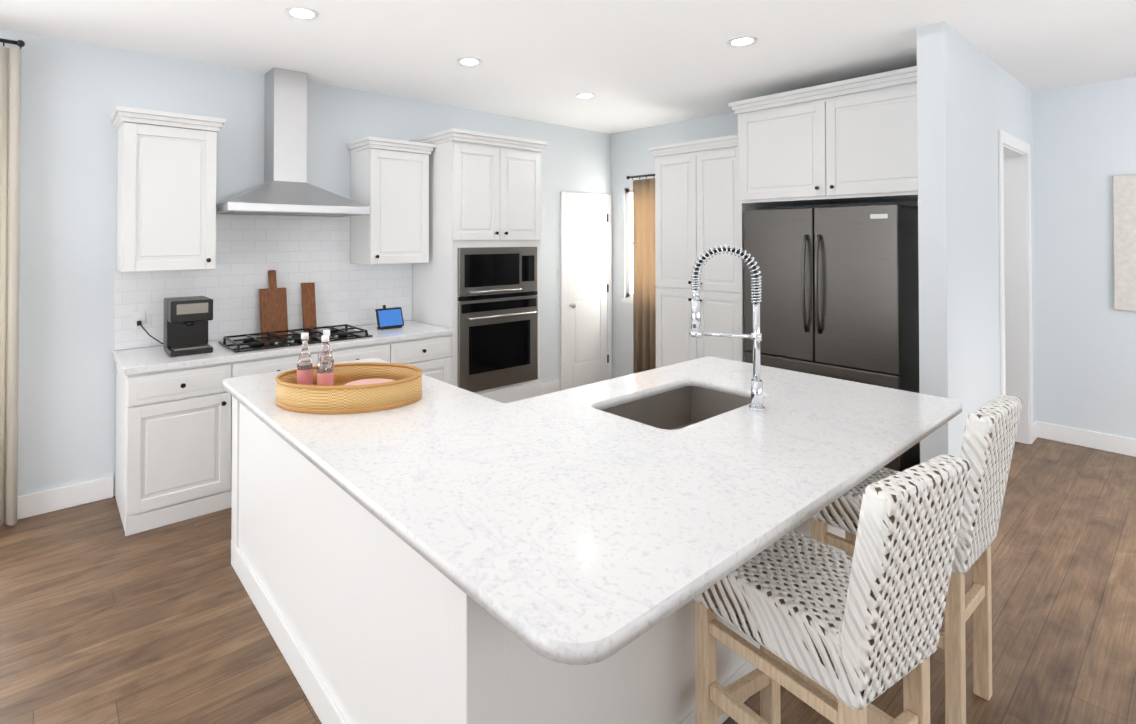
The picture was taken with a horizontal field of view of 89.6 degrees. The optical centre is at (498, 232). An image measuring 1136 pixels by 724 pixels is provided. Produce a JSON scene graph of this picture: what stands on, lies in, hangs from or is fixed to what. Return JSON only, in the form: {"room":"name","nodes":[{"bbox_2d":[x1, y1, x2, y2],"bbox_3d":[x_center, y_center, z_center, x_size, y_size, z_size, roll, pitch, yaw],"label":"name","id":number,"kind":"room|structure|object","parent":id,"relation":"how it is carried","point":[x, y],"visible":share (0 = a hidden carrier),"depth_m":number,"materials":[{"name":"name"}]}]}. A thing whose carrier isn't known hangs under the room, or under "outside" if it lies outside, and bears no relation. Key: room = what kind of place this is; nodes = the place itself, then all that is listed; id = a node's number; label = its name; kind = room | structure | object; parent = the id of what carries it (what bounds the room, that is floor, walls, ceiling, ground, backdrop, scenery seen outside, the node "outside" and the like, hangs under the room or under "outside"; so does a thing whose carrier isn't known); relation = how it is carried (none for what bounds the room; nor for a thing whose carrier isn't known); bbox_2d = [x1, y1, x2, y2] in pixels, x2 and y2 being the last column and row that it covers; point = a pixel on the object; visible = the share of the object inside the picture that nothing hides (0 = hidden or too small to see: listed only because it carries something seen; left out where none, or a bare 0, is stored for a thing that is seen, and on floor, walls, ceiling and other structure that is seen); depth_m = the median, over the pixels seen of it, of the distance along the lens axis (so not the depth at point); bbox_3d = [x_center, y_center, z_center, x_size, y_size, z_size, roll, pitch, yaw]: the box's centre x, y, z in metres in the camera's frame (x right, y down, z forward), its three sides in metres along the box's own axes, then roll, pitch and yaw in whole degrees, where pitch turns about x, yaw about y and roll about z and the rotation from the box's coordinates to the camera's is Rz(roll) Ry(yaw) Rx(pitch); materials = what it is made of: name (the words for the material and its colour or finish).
{"room":"kitchen","nodes":[
{"label":"kitchen","id":0,"kind":"room"},
{"bbox_2d":[0,28,610,495],"bbox_3d":[-3.032,0.243,3.170,11.250,2.820,0.154,0,-1,-39],"label":"wall","id":1,"kind":"structure","parent":0,"point":[86,306],"depth_m":3.69,"materials":[{"name":"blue paint"}]},
{"bbox_2d":[0,38,24,48],"bbox_3d":[-3.544,-1.074,2.568,2.156,0.050,0.040,0,-1,-39],"label":"curtain rod","id":2,"kind":"object","parent":1,"relation":"attached to","point":[20,43],"visible":1,"depth_m":3.20,"materials":[{"name":"black metal"}]},
{"bbox_2d":[0,46,21,525],"bbox_3d":[-2.799,0.298,3.146,0.222,2.670,0.082,0,-1,-39],"label":"curtain","id":3,"kind":"object","parent":2,"relation":"hanging from","point":[10,111],"visible":1,"depth_m":3.19,"materials":[{"name":"fabric"}]},
{"bbox_2d":[110,106,224,271],"bbox_3d":[-2.091,-0.242,3.591,0.580,0.960,0.393,0,-1,-39],"label":"upper cabinet","id":4,"kind":"object","parent":1,"relation":"attached to","point":[166,191],"visible":1,"depth_m":3.46,"materials":[{"name":"white wood"}]},
{"bbox_2d":[17,379,559,519],"bbox_3d":[-1.114,1.603,4.592,4.480,0.130,0.017,0,-1,-39],"label":"baseboard","id":5,"kind":"structure","parent":1,"relation":"attached to","point":[45,501],"depth_m":3.41,"materials":[{"name":"white wood"}]},
{"bbox_2d":[216,67,369,216],"bbox_3d":[-1.464,-0.640,4.028,0.960,1.032,0.498,0,-1,-39],"label":"range hood","id":6,"kind":"object","parent":1,"relation":"attached to","point":[285,188],"visible":0.94,"depth_m":4.02,"materials":[{"name":"silver metal"}]},
{"bbox_2d":[346,136,435,263],"bbox_3d":[-0.863,-0.232,4.570,0.600,0.960,0.393,0,-1,-39],"label":"upper cabinet","id":7,"kind":"object","parent":1,"relation":"attached to","point":[390,183],"visible":0.98,"depth_m":4.43,"materials":[{"name":"white wood"}]},
{"bbox_2d":[560,191,611,390],"bbox_3d":[0.997,0.629,6.237,0.810,2.115,0.092,0,-1,-39],"label":"pantry door","id":8,"kind":"structure","parent":1,"relation":"in","point":[585,288],"depth_m":6.24,"materials":[{"name":"white wood"}]},
{"bbox_2d":[0,437,1135,723],"bbox_3d":[0.311,1.703,3.172,13.500,0.100,13.000,0,-1,-39],"label":"floor","id":9,"kind":"structure","parent":0,"point":[104,619],"depth_m":2.40,"materials":[{"name":"brown wood"}]},
{"bbox_2d":[115,360,247,535],"bbox_3d":[-1.976,1.220,3.508,0.595,0.874,0.622,0,-1,-39],"label":"base cabinet","id":10,"kind":"object","parent":9,"relation":"on","point":[173,461],"depth_m":3.24,"materials":[{"name":"white wood"}]},
{"bbox_2d":[112,320,451,375],"bbox_3d":[-1.386,0.767,3.979,2.140,0.039,0.628,0,-1,-39],"label":"countertop","id":11,"kind":"structure","parent":10,"relation":"on","point":[138,359],"depth_m":3.54,"materials":[{"name":"white stone"}]},
{"bbox_2d":[137,296,212,356],"bbox_3d":[-2.037,0.578,3.569,0.352,0.329,0.458,0,-1,-39],"label":"coffee maker","id":12,"kind":"object","parent":11,"relation":"on","point":[186,319],"visible":1,"depth_m":3.48,"materials":[{"name":"black plastic"}]},
{"bbox_2d":[259,270,287,336],"bbox_3d":[-1.636,0.513,4.127,0.190,0.469,0.088,0,-1,-39],"label":"cutting board","id":13,"kind":"object","parent":11,"relation":"on","point":[273,307],"visible":0.88,"depth_m":4.12,"materials":[{"name":"brown wood"}]},
{"bbox_2d":[218,324,372,352],"bbox_3d":[-1.391,0.723,3.938,0.920,0.046,0.430,0,-1,-39],"label":"cooktop","id":14,"kind":"object","parent":11,"relation":"in","point":[270,340],"visible":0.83,"depth_m":3.85,"materials":[{"name":"black metal"}]},
{"bbox_2d":[301,282,316,331],"bbox_3d":[-1.435,0.567,4.299,0.100,0.364,0.068,0,-1,-39],"label":"cutting board","id":15,"kind":"object","parent":11,"relation":"on","point":[308,305],"visible":0.81,"depth_m":4.29,"materials":[{"name":"brown wood"}]},
{"bbox_2d":[375,305,403,329],"bbox_3d":[-0.857,0.659,4.455,0.220,0.186,0.090,0,-1,-39],"label":"smart display","id":16,"kind":"object","parent":11,"relation":"on","point":[389,318],"visible":1,"depth_m":4.43,"materials":[{"name":"blue glass"}]},
{"bbox_2d":[248,340,399,374],"bbox_3d":[-1.380,1.225,3.983,1.190,0.874,0.622,0,-1,-39],"label":"base cabinet","id":17,"kind":"object","parent":9,"relation":"on","point":[386,350],"depth_m":3.83,"materials":[{"name":"white wood"}]},
{"bbox_2d":[400,332,452,384],"bbox_3d":[-0.784,1.230,4.458,0.595,0.874,0.622,0,-1,-39],"label":"base cabinet","id":18,"kind":"object","parent":9,"relation":"on","point":[431,354],"depth_m":4.29,"materials":[{"name":"white wood"}]},
{"bbox_2d":[408,128,546,402],"bbox_3d":[-0.168,0.440,4.921,1.005,2.465,0.699,0,-1,-39],"label":"tall cabinet","id":19,"kind":"object","parent":9,"relation":"on","point":[476,283],"visible":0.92,"depth_m":4.64,"materials":[{"name":"painted wood"},{"name":"steel"},{"name":"black glass"}]},
{"bbox_2d":[231,400,863,723],"bbox_3d":[0.215,1.211,2.768,2.344,0.875,2.024,0,-1,-39],"label":"kitchen island","id":20,"kind":"object","parent":9,"relation":"on","point":[370,632],"depth_m":1.70,"materials":[{"name":"wood"}]},
{"bbox_2d":[223,356,961,687],"bbox_3d":[0.315,0.752,2.648,2.420,0.038,2.420,0,-1,-39],"label":"island countertop","id":21,"kind":"structure","parent":20,"relation":"on","point":[577,525],"depth_m":1.67,"materials":[{"name":"white stone"}]},
{"bbox_2d":[275,362,422,413],"bbox_3d":[-0.649,0.675,2.494,0.582,0.111,0.504,0,-1,-39],"label":"tray","id":22,"kind":"object","parent":21,"relation":"on","point":[404,388],"visible":0.94,"depth_m":2.33,"materials":[{"name":"brown wicker"}]},
{"bbox_2d":[297,333,312,384],"bbox_3d":[-0.850,0.581,2.492,0.066,0.275,0.068,0,-1,-39],"label":"bottle","id":23,"kind":"object","parent":22,"relation":"on","point":[304,370],"visible":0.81,"depth_m":2.47,"materials":[{"name":"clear glass"}]},
{"bbox_2d":[317,335,332,385],"bbox_3d":[-0.743,0.581,2.434,0.066,0.275,0.068,0,-1,-39],"label":"bottle","id":24,"kind":"object","parent":22,"relation":"on","point":[325,372],"visible":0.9,"depth_m":2.41,"materials":[{"name":"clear glass"}]},
{"bbox_2d":[343,378,394,385],"bbox_3d":[-0.560,0.697,2.505,0.250,0.043,0.250,0,-1,-39],"label":"plates","id":25,"kind":"object","parent":22,"relation":"on","point":[368,381],"visible":0.12,"depth_m":2.57,"materials":[{"name":"pink ceramic"}]},
{"bbox_2d":[611,384,750,427],"bbox_3d":[0.800,0.861,2.471,0.790,0.208,0.430,0,-1,-39],"label":"sink","id":26,"kind":"object","parent":21,"relation":"in","point":[674,406],"depth_m":2.76,"materials":[{"name":"grey metal"}]},
{"bbox_2d":[689,244,764,411],"bbox_3d":[0.960,0.391,2.382,0.208,0.678,0.257,0,-1,-39],"label":"faucet","id":27,"kind":"object","parent":21,"relation":"on","point":[755,336],"visible":1,"depth_m":2.34,"materials":[{"name":"silver metal"}]},
{"bbox_2d":[649,138,782,367],"bbox_3d":[1.961,0.469,5.141,0.697,2.410,0.880,0,-1,-39],"label":"tall cabinet","id":28,"kind":"object","parent":9,"relation":"on","point":[695,212],"depth_m":4.96,"materials":[{"name":"white wood"}]},
{"bbox_2d":[744,204,919,472],"bbox_3d":[2.518,0.740,4.296,0.779,1.850,1.050,0,-1,-39],"label":"fridge","id":29,"kind":"object","parent":9,"relation":"on","point":[840,292],"visible":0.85,"depth_m":3.97,"materials":[{"name":"black metal"}]},
{"bbox_2d":[694,454,969,723],"bbox_3d":[0.866,1.100,1.548,0.390,1.070,0.564,0,-1,-31],"label":"stool","id":30,"kind":"object","parent":9,"relation":"on","point":[835,633],"visible":0.83,"depth_m":1.39,"materials":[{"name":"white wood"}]},
{"bbox_2d":[811,395,1022,723],"bbox_3d":[1.491,1.106,2.067,0.390,1.070,0.564,0,-1,-37],"label":"stool","id":31,"kind":"object","parent":9,"relation":"on","point":[989,435],"visible":0.56,"depth_m":1.85,"materials":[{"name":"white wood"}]},
{"bbox_2d":[0,0,1135,133],"bbox_3d":[0.311,-1.217,3.204,13.500,0.100,13.000,0,-1,-39],"label":"ceiling","id":32,"kind":"structure","parent":0,"point":[634,64],"depth_m":3.49,"materials":[{"name":"white paint"}]},
{"bbox_2d":[285,6,318,19],"bbox_3d":[-1.047,-1.165,3.029,0.170,0.006,0.170,0,-1,-39],"label":"recessed light","id":33,"kind":"object","parent":32,"relation":"in","point":[304,13],"visible":1,"depth_m":3.02,"materials":[{"name":"white"}]},
{"bbox_2d":[457,57,481,65],"bbox_3d":[-0.199,-1.157,3.858,0.170,0.006,0.170,0,-1,-39],"label":"recessed light","id":34,"kind":"object","parent":32,"relation":"in","point":[468,61],"visible":1,"depth_m":3.84,"materials":[{"name":"white"}]},
{"bbox_2d":[575,93,595,97],"bbox_3d":[0.731,-1.147,4.778,0.170,0.006,0.170,0,-1,-39],"label":"recessed light","id":35,"kind":"object","parent":32,"relation":"in","point":[585,95],"visible":1,"depth_m":4.76,"materials":[{"name":"white"}]},
{"bbox_2d":[728,36,757,45],"bbox_3d":[1.486,-1.161,3.462,0.170,0.006,0.170,0,-1,-39],"label":"recessed light","id":36,"kind":"object","parent":32,"relation":"in","point":[744,41],"visible":1,"depth_m":3.45,"materials":[{"name":"white"}]},
{"bbox_2d":[611,112,917,378],"bbox_3d":[2.314,0.267,5.351,0.110,2.820,3.407,0,-1,-39],"label":"wall","id":37,"kind":"structure","parent":0,"point":[631,155],"depth_m":6.35,"materials":[{"name":"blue paint"}]},
{"bbox_2d":[622,188,632,302],"bbox_3d":[1.699,0.145,6.098,0.102,1.280,0.880,0,-1,-39],"label":"window","id":38,"kind":"structure","parent":37,"relation":"in","point":[629,242],"depth_m":6.39,"materials":[{"name":"white"}]},
{"bbox_2d":[626,174,654,179],"bbox_3d":[1.613,-0.597,6.007,0.038,0.050,0.650,0,-1,-39],"label":"curtain rod","id":39,"kind":"object","parent":37,"relation":"attached to","point":[639,176],"visible":0.6,"depth_m":6.11,"materials":[{"name":"black metal"}]},
{"bbox_2d":[633,178,655,373],"bbox_3d":[1.575,0.549,6.038,0.085,2.230,0.374,0,-1,-39],"label":"curtain","id":40,"kind":"object","parent":39,"relation":"hanging from","point":[644,317],"visible":0.71,"depth_m":6.05,"materials":[{"name":"fabric"}]},
{"bbox_2d":[733,94,840,205],"bbox_3d":[2.435,-0.608,4.525,0.737,0.752,0.733,0,-1,-39],"label":"upper cabinet","id":41,"kind":"object","parent":37,"relation":"attached to","point":[773,144],"depth_m":4.35,"materials":[{"name":"white wood"}]},
{"bbox_2d":[813,74,917,203],"bbox_3d":[2.811,-0.614,4.054,0.737,0.752,0.732,0,-1,-39],"label":"upper cabinet","id":42,"kind":"object","parent":37,"relation":"attached to","point":[852,140],"depth_m":3.87,"materials":[{"name":"white wood"}]},
{"bbox_2d":[917,21,1034,462],"bbox_3d":[3.440,0.252,3.986,2.590,2.820,0.130,0,-1,-39],"label":"wall","id":43,"kind":"structure","parent":0,"point":[972,99],"depth_m":3.30,"materials":[{"name":"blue paint"}]},
{"bbox_2d":[998,130,1037,473],"bbox_3d":[3.383,0.479,3.929,2.465,2.365,0.147,0,-1,-39],"label":"trim","id":44,"kind":"structure","parent":43,"relation":"attached to","point":[1015,265],"depth_m":4.50,"materials":[{"name":"white wood"}]},
{"bbox_2d":[1004,231,1005,359],"bbox_3d":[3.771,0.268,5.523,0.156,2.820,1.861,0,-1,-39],"label":"door hinges","id":45,"kind":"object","parent":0,"point":[1004,255],"depth_m":4.79,"materials":[{"name":"silver metal"}]},
{"bbox_2d":[1032,77,1135,438],"bbox_3d":[6.614,0.230,1.970,0.140,2.820,7.239,0,-1,-39],"label":"wall","id":46,"kind":"structure","parent":0,"point":[1084,142],"depth_m":4.44,"materials":[{"name":"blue paint"}]},
{"bbox_2d":[1038,421,1135,456],"bbox_3d":[6.598,1.574,1.850,0.015,0.130,7.092,0,-1,-39],"label":"baseboard","id":47,"kind":"structure","parent":46,"relation":"attached to","point":[1096,440],"depth_m":4.39,"materials":[{"name":"white wood"}]},
{"bbox_2d":[1113,174,1135,310],"bbox_3d":[5.024,0.075,3.820,0.038,1.010,1.210,0,-1,-39],"label":"picture","id":48,"kind":"object","parent":46,"relation":"attached to","point":[1124,212],"visible":0.9,"depth_m":4.24,"materials":[{"name":"fabric"}]}
]}

